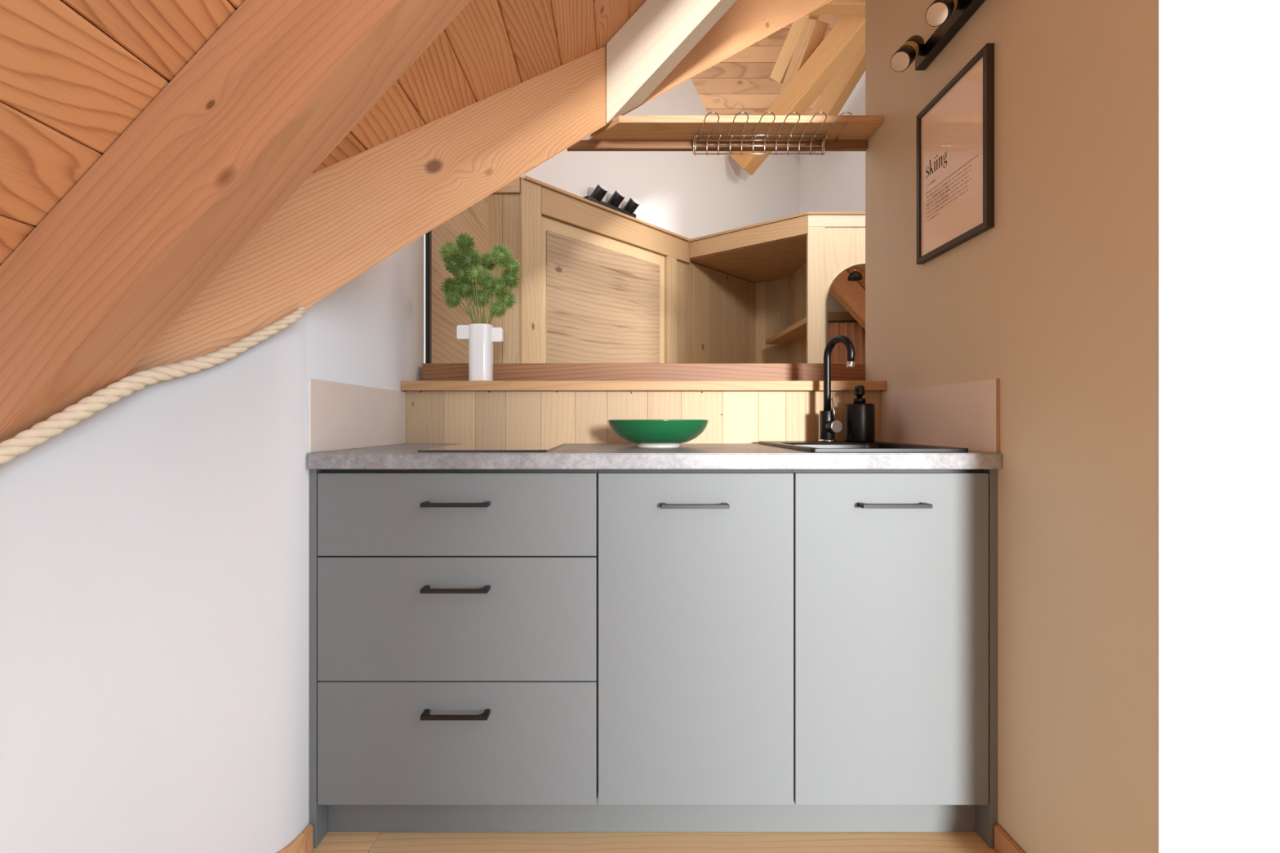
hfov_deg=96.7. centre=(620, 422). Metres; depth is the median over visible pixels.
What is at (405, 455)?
countertop
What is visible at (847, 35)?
roof beam
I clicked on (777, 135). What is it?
basket
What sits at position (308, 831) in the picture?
baseboard
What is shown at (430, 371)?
beam
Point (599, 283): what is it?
wall
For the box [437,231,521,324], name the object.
plant
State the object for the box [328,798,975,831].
plinth
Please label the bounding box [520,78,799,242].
wall
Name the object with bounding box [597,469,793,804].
base cabinet
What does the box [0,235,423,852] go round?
wall
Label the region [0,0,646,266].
ceiling
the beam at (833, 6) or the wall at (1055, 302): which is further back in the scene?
the beam at (833, 6)
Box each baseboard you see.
[276,833,305,852]
[302,824,313,852]
[994,824,1024,852]
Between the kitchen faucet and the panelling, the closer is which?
the kitchen faucet
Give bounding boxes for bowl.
[607,419,709,448]
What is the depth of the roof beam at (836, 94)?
4.70 m
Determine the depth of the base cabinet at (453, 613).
1.32 m
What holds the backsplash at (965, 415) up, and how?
attached to the wall at (1055, 302)
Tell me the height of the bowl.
0.078 m
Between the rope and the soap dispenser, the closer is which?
the rope
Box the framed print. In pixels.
[916,43,994,264]
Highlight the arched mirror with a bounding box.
[825,263,865,363]
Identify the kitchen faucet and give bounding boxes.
[817,334,855,441]
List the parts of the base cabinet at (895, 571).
handle, panel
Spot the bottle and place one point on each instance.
(859, 418)
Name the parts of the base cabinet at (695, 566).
handle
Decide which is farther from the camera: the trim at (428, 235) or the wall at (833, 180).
the wall at (833, 180)
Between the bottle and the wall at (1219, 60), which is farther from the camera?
the bottle
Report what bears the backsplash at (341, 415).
attached to the wall at (154, 548)
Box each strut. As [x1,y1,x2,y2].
[769,14,819,84]
[778,17,828,94]
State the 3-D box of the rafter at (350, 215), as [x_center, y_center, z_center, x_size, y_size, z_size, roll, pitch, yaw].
[0.200,-1.395,2.233,3.338,2.967,0.120,0,0,-44]
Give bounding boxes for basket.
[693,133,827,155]
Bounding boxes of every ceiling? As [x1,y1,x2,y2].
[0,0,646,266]
[691,14,843,115]
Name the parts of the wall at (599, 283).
rail, post, door, door panel, rail, post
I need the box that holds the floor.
[310,831,997,852]
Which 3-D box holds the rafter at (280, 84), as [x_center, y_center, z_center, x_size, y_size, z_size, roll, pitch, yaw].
[-0.060,-1.118,0.962,2.120,2.565,0.122,0,0,0]
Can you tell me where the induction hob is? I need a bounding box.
[417,443,564,452]
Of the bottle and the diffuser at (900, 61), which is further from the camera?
the bottle
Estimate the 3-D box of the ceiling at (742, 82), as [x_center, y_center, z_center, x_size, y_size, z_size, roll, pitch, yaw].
[1.650,-3.248,5.473,2.700,1.275,1.173,0,0,0]
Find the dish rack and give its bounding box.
[693,111,852,155]
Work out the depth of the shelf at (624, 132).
1.96 m
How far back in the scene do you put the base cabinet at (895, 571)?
1.32 m
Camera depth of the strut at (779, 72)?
4.35 m
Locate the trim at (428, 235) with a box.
[425,230,431,363]
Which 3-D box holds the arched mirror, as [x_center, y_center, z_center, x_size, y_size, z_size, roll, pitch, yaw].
[1.482,-0.159,3.455,0.464,1.603,0.024,0,0,0]
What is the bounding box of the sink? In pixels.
[759,440,968,452]
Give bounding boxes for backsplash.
[307,378,405,453]
[880,378,999,453]
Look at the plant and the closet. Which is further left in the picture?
the plant
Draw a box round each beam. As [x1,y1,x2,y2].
[422,363,865,380]
[730,14,865,175]
[806,0,865,14]
[808,40,865,152]
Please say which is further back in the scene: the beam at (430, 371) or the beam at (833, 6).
the beam at (833, 6)
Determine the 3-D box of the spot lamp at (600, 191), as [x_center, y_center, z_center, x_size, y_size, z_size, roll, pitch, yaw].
[-0.041,-1.340,3.411,0.114,0.121,0.414,0,0,44]
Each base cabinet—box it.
[309,469,597,848]
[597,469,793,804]
[791,469,996,848]
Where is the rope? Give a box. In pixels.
[0,306,306,464]
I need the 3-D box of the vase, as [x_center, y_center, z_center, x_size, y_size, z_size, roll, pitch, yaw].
[-0.480,-0.234,1.950,0.150,0.195,0.072,0,0,0]
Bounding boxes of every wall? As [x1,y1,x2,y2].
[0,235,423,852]
[487,175,755,363]
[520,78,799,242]
[800,71,865,213]
[865,0,1157,852]
[1157,0,1279,852]
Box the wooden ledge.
[400,380,885,391]
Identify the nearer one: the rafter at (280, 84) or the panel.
the rafter at (280, 84)
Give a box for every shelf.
[567,115,882,151]
[765,317,806,344]
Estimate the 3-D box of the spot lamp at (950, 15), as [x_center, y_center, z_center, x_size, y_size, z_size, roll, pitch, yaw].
[0.810,-1.023,1.360,0.135,0.116,0.560,0,0,0]
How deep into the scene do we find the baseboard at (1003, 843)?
1.29 m
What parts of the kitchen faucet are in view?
lever, spout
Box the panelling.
[404,391,882,443]
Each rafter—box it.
[0,0,471,442]
[123,0,831,377]
[606,0,736,122]
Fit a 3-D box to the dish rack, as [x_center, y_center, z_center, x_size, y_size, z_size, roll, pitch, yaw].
[0.508,-0.974,1.925,0.504,0.066,0.167,0,0,0]
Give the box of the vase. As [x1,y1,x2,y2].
[457,323,503,380]
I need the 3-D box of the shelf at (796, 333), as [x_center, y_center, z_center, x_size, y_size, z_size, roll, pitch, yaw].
[1.238,-0.631,3.991,0.179,0.035,0.998,0,0,0]
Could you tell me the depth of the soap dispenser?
1.77 m
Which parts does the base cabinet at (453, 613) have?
panel, handle, handle, handle, drawer, drawer, drawer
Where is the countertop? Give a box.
[307,443,1001,469]
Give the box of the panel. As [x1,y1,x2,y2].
[424,196,487,363]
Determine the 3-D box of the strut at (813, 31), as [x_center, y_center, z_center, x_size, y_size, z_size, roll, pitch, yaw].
[1.318,-2.605,4.130,0.110,0.494,0.430,0,0,-22]
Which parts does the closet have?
corner post, rail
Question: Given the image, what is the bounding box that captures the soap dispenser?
[844,385,875,442]
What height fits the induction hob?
0.005 m
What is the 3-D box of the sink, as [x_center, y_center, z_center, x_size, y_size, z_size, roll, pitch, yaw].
[0.639,0.147,1.602,0.374,0.170,0.520,0,0,0]
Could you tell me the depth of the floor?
1.34 m
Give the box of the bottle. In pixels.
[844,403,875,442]
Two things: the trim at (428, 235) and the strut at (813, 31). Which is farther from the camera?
the strut at (813, 31)
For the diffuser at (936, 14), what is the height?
0.036 m
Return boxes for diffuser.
[890,51,909,71]
[925,2,947,26]
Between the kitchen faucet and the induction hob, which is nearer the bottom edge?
the induction hob
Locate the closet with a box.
[688,211,865,363]
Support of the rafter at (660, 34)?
attached to the ceiling at (75, 75)
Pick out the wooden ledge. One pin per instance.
(406, 385)
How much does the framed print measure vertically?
0.432 m
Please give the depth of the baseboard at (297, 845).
1.26 m
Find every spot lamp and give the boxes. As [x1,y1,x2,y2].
[583,182,639,217]
[890,0,985,71]

